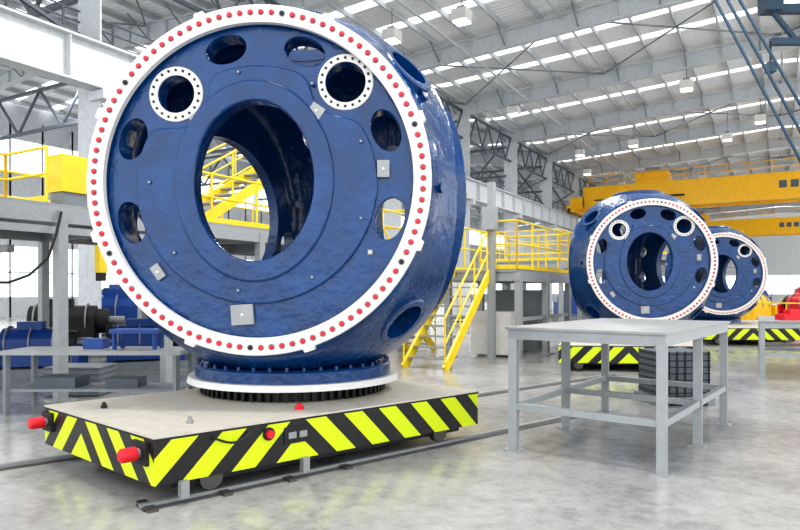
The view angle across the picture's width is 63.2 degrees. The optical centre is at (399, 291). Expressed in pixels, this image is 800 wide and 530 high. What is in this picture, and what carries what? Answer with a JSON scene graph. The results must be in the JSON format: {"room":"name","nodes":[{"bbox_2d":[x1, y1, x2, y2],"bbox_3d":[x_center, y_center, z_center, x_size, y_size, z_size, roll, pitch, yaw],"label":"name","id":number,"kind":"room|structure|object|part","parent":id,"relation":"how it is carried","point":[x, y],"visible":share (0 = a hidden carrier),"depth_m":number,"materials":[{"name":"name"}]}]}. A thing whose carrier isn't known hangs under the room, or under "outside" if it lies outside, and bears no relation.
{"room":"factory floor","nodes":[
{"label":"factory floor","id":0,"kind":"room"},
{"bbox_2d":[0,101,503,316],"bbox_3d":[-9.215,-5.000,63.909,0.200,13.000,115.060,0,0,30],"label":"wall","id":1,"kind":"structure","parent":0,"point":[66,138],"depth_m":40.94,"materials":[{"name":"white paint"}]},
{"bbox_2d":[0,301,799,529],"bbox_3d":[14.866,1.600,49.224,60.000,0.200,130.000,0,0,30],"label":"floor","id":2,"kind":"structure","parent":0,"point":[594,474],"depth_m":5.28,"materials":[{"name":"concrete"}]},
{"bbox_2d":[0,321,91,379],"bbox_3d":[-6.361,1.012,11.608,1.600,0.976,0.720,0,0,-11],"label":"motor","id":3,"kind":"object","parent":2,"relation":"on","point":[27,333],"visible":0.48,"depth_m":11.35,"materials":[{"name":"blue metal"}]},
{"bbox_2d":[27,299,124,358],"bbox_3d":[-7.548,0.829,15.016,2.200,1.342,0.990,0,0,-17],"label":"motor","id":4,"kind":"object","parent":2,"relation":"on","point":[89,320],"visible":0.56,"depth_m":14.79,"materials":[{"name":"black metal"}]},
{"bbox_2d":[41,363,119,394],"bbox_3d":[-4.700,1.280,9.600,0.840,0.400,0.640,0,0,0],"label":"metal plate","id":5,"kind":"object","parent":2,"relation":"on","point":[98,372],"visible":0.42,"depth_m":9.30,"materials":[{"name":"grey metal"}]},
{"bbox_2d":[78,0,110,337],"bbox_3d":[-8.299,-4.750,17.590,1.280,12.500,0.600,0,0,30],"label":"steel column","id":6,"kind":"structure","parent":2,"relation":"on","point":[90,14],"depth_m":17.66,"materials":[{"name":"grey metal"}]},
{"bbox_2d":[0,328,194,415],"bbox_3d":[-3.750,0.983,8.200,2.200,1.035,0.700,0,0,0],"label":"bench","id":7,"kind":"object","parent":2,"relation":"on","point":[91,346],"visible":0.84,"depth_m":8.00,"materials":[{"name":"grey metal"}]},
{"bbox_2d":[102,284,121,294],"bbox_3d":[-11.567,0.585,27.634,3.000,1.830,1.350,0,0,12],"label":"motor","id":8,"kind":"object","parent":2,"relation":"on","point":[111,286],"visible":0.05,"depth_m":27.51,"materials":[{"name":"blue metal"}]},
{"bbox_2d":[102,289,136,337],"bbox_3d":[-7.936,0.707,19.013,2.600,1.586,1.170,0,0,-11],"label":"motor","id":9,"kind":"object","parent":2,"relation":"on","point":[119,303],"visible":0.22,"depth_m":18.61,"materials":[{"name":"blue metal"}]},
{"bbox_2d":[103,318,187,370],"bbox_3d":[-4.963,1.012,12.816,1.600,0.976,0.720,0,0,-23],"label":"motor","id":10,"kind":"object","parent":2,"relation":"on","point":[127,362],"visible":0.29,"depth_m":12.51,"materials":[{"name":"blue metal"}]},
{"bbox_2d":[147,317,197,358],"bbox_3d":[-5.150,0.890,15.005,2.000,1.220,0.900,0,0,-6],"label":"motor","id":11,"kind":"object","parent":2,"relation":"on","point":[149,320],"visible":0.02,"depth_m":14.61,"materials":[{"name":"blue metal"}]},
{"bbox_2d":[0,143,436,402],"bbox_3d":[-4.227,-1.496,12.315,4.575,6.152,13.044,0,0,30],"label":"platform","id":12,"kind":"object","parent":2,"relation":"on","point":[64,220],"visible":0.29,"depth_m":9.31,"materials":[{"name":"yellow metal"}]},
{"bbox_2d":[0,0,541,260],"bbox_3d":[-10.790,-4.800,37.577,23.550,12.600,48.350,0,0,30],"label":"trusses","id":13,"kind":"object","parent":2,"relation":"on","point":[54,7],"visible":0.21,"depth_m":33.27,"materials":[{"name":"grey metal"}]},
{"bbox_2d":[277,0,293,49],"bbox_3d":[-4.263,-4.750,24.497,1.280,12.500,0.600,0,0,30],"label":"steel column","id":14,"kind":"structure","parent":2,"relation":"on","point":[289,3],"depth_m":24.45,"materials":[{"name":"white metal"}]},
{"bbox_2d":[0,373,615,513],"bbox_3d":[-0.117,1.482,7.093,11.990,0.035,2.031,0,0,-41],"label":"rails","id":15,"kind":"object","parent":2,"relation":"on","point":[144,505],"visible":0.77,"depth_m":5.61,"materials":[{"name":"metal"}]},
{"bbox_2d":[27,379,478,498],"bbox_3d":[-1.230,1.205,6.123,3.603,0.510,2.094,0,0,-43],"label":"cart","id":16,"kind":"object","parent":15,"relation":"on","point":[145,438],"depth_m":5.31,"materials":[{"name":"yellow metal"}]},
{"bbox_3d":[-2.550,0.975,5.600,0.052,0.050,0.051,0,0,30],"label":"loose cap","id":17,"kind":"part","parent":16,"relation":"part of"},
{"bbox_3d":[-1.600,0.975,4.950,0.052,0.050,0.051,0,0,30],"label":"loose cap","id":18,"kind":"part","parent":16,"relation":"part of","materials":[{"name":"grey metal"}]},
{"bbox_2d":[186,367,397,401],"bbox_3d":[-1.100,0.915,6.800,2.160,0.170,2.160,0,0,30],"label":"turntable","id":19,"kind":"object","parent":16,"relation":"on","point":[229,391],"visible":0.55,"depth_m":5.93},
{"bbox_2d":[87,4,466,384],"bbox_3d":[-1.087,-0.930,6.977,3.555,3.560,3.219,0,0,4],"label":"hub","id":20,"kind":"object","parent":19,"relation":"on","point":[336,131],"visible":1,"depth_m":5.48,"materials":[{"name":"blue paint"}]},
{"bbox_3d":[-1.190,-0.930,5.513,2.662,2.662,0.072,0,0,4],"label":"plate","id":21,"kind":"part","parent":20,"relation":"part of","materials":[{"name":"blue paint"}]},
{"bbox_3d":[-0.860,0.975,5.550,0.078,0.050,0.076,0,0,30],"label":"loose cap","id":22,"kind":"part","parent":16,"relation":"part of","materials":[{"name":"red plastic"}]},
{"bbox_2d":[384,199,400,238],"bbox_3d":[-0.227,-4.750,31.404,1.280,12.500,0.600,0,0,30],"label":"steel column","id":23,"kind":"structure","parent":2,"relation":"on","point":[392,219],"depth_m":31.46,"materials":[{"name":"grey metal"}]},
{"bbox_2d":[452,282,470,321],"bbox_3d":[3.052,0.475,32.957,0.915,2.050,0.610,0,0,30],"label":"tall cabinet","id":24,"kind":"object","parent":2,"relation":"on","point":[464,291],"visible":0.51,"depth_m":32.70,"materials":[{"name":"metal"}]},
{"bbox_2d":[455,105,475,267],"bbox_3d":[3.810,-4.750,38.312,1.280,12.500,0.600,0,0,30],"label":"steel column","id":25,"kind":"structure","parent":2,"relation":"on","point":[463,129],"depth_m":38.23,"materials":[{"name":"grey metal"}]},
{"bbox_2d":[401,182,570,370],"bbox_3d":[2.221,-0.412,15.198,2.000,3.976,6.416,0,0,30],"label":"platform","id":26,"kind":"object","parent":2,"relation":"on","point":[507,307],"visible":0.82,"depth_m":14.52,"materials":[{"name":"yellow metal"}]},
{"bbox_2d":[504,133,521,258],"bbox_3d":[7.846,-4.750,45.219,1.280,12.500,0.600,0,0,30],"label":"steel column","id":27,"kind":"structure","parent":2,"relation":"on","point":[510,168],"depth_m":45.24,"materials":[{"name":"grey metal"}]},
{"bbox_2d":[478,229,601,321],"bbox_3d":[5.919,-0.294,24.920,4.375,3.756,5.104,0,0,30],"label":"platform","id":28,"kind":"object","parent":2,"relation":"on","point":[551,261],"visible":0.27,"depth_m":22.89,"materials":[{"name":"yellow metal"}]},
{"bbox_2d":[540,154,556,310],"bbox_3d":[11.882,-4.750,52.126,1.280,12.500,0.600,0,0,30],"label":"steel column","id":29,"kind":"structure","parent":2,"relation":"on","point":[546,185],"depth_m":52.13,"materials":[{"name":"grey metal"}]},
{"bbox_2d":[551,290,586,320],"bbox_3d":[9.452,0.646,33.909,2.800,1.708,1.260,0,0,-10],"label":"motor","id":30,"kind":"object","parent":2,"relation":"on","point":[555,304],"visible":0.14,"depth_m":33.33,"materials":[{"name":"blue metal"}]},
{"bbox_2d":[568,171,578,239],"bbox_3d":[15.918,-4.750,59.033,1.280,12.500,0.600,0,0,30],"label":"steel column","id":31,"kind":"structure","parent":2,"relation":"on","point":[575,185],"depth_m":59.05,"materials":[{"name":"grey metal"}]},
{"bbox_2d":[566,158,799,217],"bbox_3d":[28.280,-7.975,49.609,30.275,4.550,4.440,0,0,30],"label":"crane","id":32,"kind":"object","parent":31,"relation":"attached to","point":[774,187],"visible":0.8,"depth_m":50.72,"materials":[{"name":"metal"}]},
{"bbox_2d":[591,183,599,281],"bbox_3d":[19.954,-4.750,65.940,1.280,12.500,0.600,0,0,30],"label":"steel column","id":33,"kind":"structure","parent":2,"relation":"on","point":[597,184],"depth_m":65.82,"materials":[{"name":"grey metal"}]},
{"bbox_2d":[503,318,731,478],"bbox_3d":[2.365,0.915,6.750,1.513,1.170,2.683,0,0,37],"label":"work table","id":34,"kind":"object","parent":2,"relation":"on","point":[660,333],"visible":1,"depth_m":6.15,"materials":[{"name":"grey paint"}]},
{"bbox_2d":[558,340,692,368],"bbox_3d":[5.300,1.230,14.650,2.994,0.460,5.885,0,0,17],"label":"cart","id":35,"kind":"object","parent":2,"relation":"on","point":[582,354],"visible":0.38,"depth_m":12.25,"materials":[{"name":"yellow metal"}]},
{"bbox_3d":[5.600,0.990,15.300,1.944,0.020,1.944,0,0,30],"label":"turntable","id":36,"kind":"object","parent":35,"relation":"on","visible":0},
{"bbox_2d":[568,190,718,319],"bbox_3d":[5.624,-0.657,15.463,3.306,3.310,2.994,0,0,8],"label":"hub","id":37,"kind":"object","parent":36,"relation":"on","point":[652,220],"visible":0.88,"depth_m":14.15,"materials":[{"name":"blue paint"}]},
{"bbox_3d":[5.433,-0.657,14.112,2.476,2.476,0.067,0,0,8],"label":"plate","id":38,"kind":"part","parent":37,"relation":"part of","materials":[{"name":"blue paint"}]},
{"bbox_2d":[633,347,715,405],"bbox_3d":[3.720,1.140,8.850,0.800,0.720,0.700,0,0,-6],"label":"crate","id":39,"kind":"object","parent":2,"relation":"on","point":[680,360],"visible":0.64,"depth_m":8.57,"materials":[{"name":"grey metal"}]},
{"bbox_2d":[645,230,742,285],"bbox_3d":[13.905,-0.597,31.254,4.775,4.350,6.100,0,0,30],"label":"platform","id":40,"kind":"object","parent":2,"relation":"on","point":[663,259],"visible":0.05,"depth_m":29.45,"materials":[{"name":"grey metal"}]},
{"bbox_2d":[703,320,799,343],"bbox_3d":[10.800,1.230,20.750,2.987,0.460,5.899,0,0,15],"label":"cart","id":41,"kind":"object","parent":2,"relation":"on","point":[747,330],"visible":0.53,"depth_m":18.21,"materials":[{"name":"yellow paint"}]},
{"bbox_3d":[10.300,0.990,21.500,1.836,0.020,1.836,0,0,30],"label":"turntable","id":42,"kind":"object","parent":41,"relation":"on","visible":0},
{"bbox_2d":[664,226,767,322],"bbox_3d":[10.328,-0.569,21.654,3.129,3.133,2.833,0,0,10],"label":"hub","id":43,"kind":"object","parent":42,"relation":"on","point":[724,303],"visible":0.51,"depth_m":20.30,"materials":[{"name":"blue paint"}]},
{"bbox_3d":[10.103,-0.569,20.382,2.343,2.343,0.063,0,0,10],"label":"plate","id":44,"kind":"part","parent":43,"relation":"part of","materials":[{"name":"blue paint"}]},
{"bbox_2d":[740,294,776,319],"bbox_3d":[15.837,0.707,29.036,2.600,1.586,1.170,0,0,-38],"label":"motor","id":45,"kind":"object","parent":2,"relation":"on","point":[759,309],"visible":0.4,"depth_m":28.56,"materials":[{"name":"yellow metal"}]},
{"bbox_2d":[763,290,771,304],"bbox_3d":[27.512,0.524,51.162,1.440,1.952,3.200,0,0,-17],"label":"motor","id":46,"kind":"object","parent":2,"relation":"on","point":[765,292],"visible":0.06,"depth_m":49.98,"materials":[{"name":"blue metal"}]},
{"bbox_2d":[748,302,799,319],"bbox_3d":[15.349,0.939,22.303,6.044,1.122,0.044,0,0,30],"label":"railing","id":47,"kind":"object","parent":2,"relation":"on","point":[758,302],"visible":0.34,"depth_m":23.46,"materials":[{"name":"yellow metal"}]},
{"bbox_2d":[757,316,799,378],"bbox_3d":[7.966,1.000,11.856,2.636,1.000,2.794,0,0,30],"label":"work table","id":48,"kind":"object","parent":2,"relation":"on","point":[764,322],"visible":1,"depth_m":11.27,"materials":[{"name":"grey paint"}]},
{"bbox_2d":[775,309,799,319],"bbox_3d":[7.500,0.404,11.600,1.450,0.190,0.300,0,0,0],"label":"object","id":49,"kind":"object","parent":48,"relation":"on","point":[788,314],"visible":1,"depth_m":11.50,"materials":[{"name":"red metal"}]},
{"bbox_2d":[776,293,799,313],"bbox_3d":[19.014,0.707,30.642,1.170,1.586,2.600,0,0,-11],"label":"motor","id":50,"kind":"object","parent":2,"relation":"on","point":[793,298],"visible":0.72,"depth_m":30.91,"materials":[{"name":"red metal"}]},
{"bbox_2d":[794,287,799,292],"bbox_3d":[25.011,0.524,38.681,3.200,1.952,1.440,0,0,19],"label":"motor","id":51,"kind":"object","parent":2,"relation":"on","point":[797,290],"visible":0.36,"depth_m":38.91,"materials":[{"name":"red metal"}]},
{"bbox_3d":[32.063,-4.750,86.662,1.280,12.500,0.600,0,0,30],"label":"steel column","id":52,"kind":"structure","parent":2,"relation":"on","visible":0},
{"bbox_2d":[697,208,799,236],"bbox_3d":[45.434,-7.975,78.964,30.275,4.550,4.440,0,0,30],"label":"crane","id":53,"kind":"object","parent":52,"relation":"attached to","point":[779,226],"visible":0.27,"depth_m":78.53,"materials":[{"name":"metal"}]},
{"bbox_3d":[-16.372,-4.750,3.776,1.280,12.500,0.600,0,0,30],"label":"steel column","id":54,"kind":"structure","parent":2,"relation":"on","visible":0},
{"bbox_2d":[19,0,623,231],"bbox_3d":[11.744,-8.708,52.207,0.120,4.103,112.068,0,0,30],"label":"truss","id":55,"kind":"object","parent":54,"relation":"attached to","point":[26,2],"visible":0.27,"depth_m":42.88,"materials":[{"name":"grey metal"}]},
{"bbox_2d":[0,0,645,251],"bbox_3d":[11.233,-6.558,51.332,1.500,2.325,112.025,0,0,30],"label":"beam","id":56,"kind":"structure","parent":54,"relation":"attached to","point":[29,43],"depth_m":16.88,"materials":[{"name":"metal"}]},
{"bbox_2d":[0,0,799,222],"bbox_3d":[15.802,-11.862,49.835,57.000,1.036,112.000,0,0,30],"label":"ceiling","id":57,"kind":"structure","parent":0,"point":[512,13],"depth_m":34.43,"materials":[{"name":"grey metal"}]},
{"bbox_2d":[0,0,799,230],"bbox_3d":[15.798,-11.235,49.837,57.046,1.680,114.229,0,0,30],"label":"roof","id":58,"kind":"structure","parent":0,"point":[610,11],"depth_m":36.86,"materials":[{"name":"grey metal"}]},
{"bbox_2d":[382,8,401,44],"bbox_3d":[-0.319,-10.668,26.014,0.600,1.356,0.600,0,0,30],"label":"lamp","id":59,"kind":"object","parent":58,"relation":"hanging from","point":[392,35],"visible":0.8,"depth_m":25.84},
{"bbox_2d":[0,0,799,225],"bbox_3d":[15.370,-11.742,50.088,54.470,1.075,112.000,0,0,30],"label":"roof purlins","id":60,"kind":"structure","parent":58,"relation":"attached to","point":[123,3],"depth_m":33.23,"materials":[{"name":"metal"}]},
{"bbox_2d":[451,0,471,26],"bbox_3d":[2.293,-10.758,24.141,0.600,1.536,0.600,0,0,30],"label":"lamp","id":61,"kind":"object","parent":58,"relation":"hanging from","point":[461,15],"visible":1,"depth_m":23.94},
{"bbox_2d":[507,93,520,116],"bbox_3d":[6.434,-10.679,36.778,0.600,1.379,0.600,0,0,30],"label":"lamp","id":62,"kind":"object","parent":58,"relation":"hanging from","point":[513,110],"visible":1,"depth_m":36.58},
{"bbox_2d":[575,148,584,156],"bbox_3d":[13.252,-10.688,47.850,0.600,1.396,0.600,0,0,30],"label":"lamp","id":63,"kind":"object","parent":58,"relation":"hanging from","point":[579,152],"visible":0.95,"depth_m":47.64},
{"bbox_2d":[583,160,591,175],"bbox_3d":[15.993,-10.646,55.514,0.600,1.311,0.600,0,0,30],"label":"lamp","id":64,"kind":"object","parent":58,"relation":"hanging from","point":[586,171],"visible":1,"depth_m":55.31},
{"bbox_2d":[618,172,624,184],"bbox_3d":[21.066,-10.679,61.816,0.600,1.379,0.600,0,0,30],"label":"lamp","id":65,"kind":"object","parent":58,"relation":"hanging from","point":[621,182],"visible":0.56,"depth_m":61.62,"materials":[{"name":"white metal"}]},
{"bbox_2d":[628,123,638,147],"bbox_3d":[16.050,-10.800,44.710,0.600,1.621,0.600,0,0,30],"label":"lamp","id":66,"kind":"object","parent":58,"relation":"hanging from","point":[633,142],"visible":1,"depth_m":44.53,"materials":[{"name":"white metal"}]},
{"bbox_2d":[679,69,693,92],"bbox_3d":[14.205,-10.932,32.237,0.600,1.885,0.600,0,0,30],"label":"lamp","id":67,"kind":"object","parent":58,"relation":"hanging from","point":[687,84],"visible":1,"depth_m":32.05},
{"bbox_2d":[698,161,704,177],"bbox_3d":[27.109,-10.876,58.285,0.600,1.772,0.600,0,0,30],"label":"lamp","id":68,"kind":"object","parent":58,"relation":"hanging from","point":[702,175],"visible":0.57,"depth_m":58.13,"materials":[{"name":"white metal"}]},
{"bbox_2d":[722,111,732,141],"bbox_3d":[21.627,-10.961,42.957,0.600,1.941,0.600,0,0,30],"label":"lamp","id":69,"kind":"object","parent":58,"relation":"hanging from","point":[727,136],"visible":1,"depth_m":42.79,"materials":[{"name":"white plastic"}]},
{"bbox_2d":[754,98,765,124],"bbox_3d":[21.336,-11.017,38.494,0.600,2.054,0.600,0,0,30],"label":"lamp","id":70,"kind":"object","parent":58,"relation":"hanging from","point":[760,118],"visible":0.95,"depth_m":38.30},
{"bbox_2d":[518,206,799,301],"bbox_3d":[44.116,-5.350,99.280,56.000,13.700,0.250,0,0,30],"label":"wall","id":71,"kind":"structure","parent":0,"point":[781,253],"depth_m":93.74,"materials":[{"name":"white paint"}]},
{"bbox_2d":[713,0,799,161],"bbox_3d":[8.910,-4.809,15.000,7.981,12.618,0.400,0,0,0],"label":"cables","id":72,"kind":"object","parent":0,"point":[743,6],"visible":1,"depth_m":14.97,"materials":[{"name":"metal"}]},
{"bbox_2d":[758,0,799,73],"bbox_3d":[14.744,-3.950,20.043,7.194,10.900,0.682,0,0,1],"label":"crane","id":73,"kind":"object","parent":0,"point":[774,8],"visible":0.84,"depth_m":19.90,"materials":[{"name":"blue metal"}]}
]}

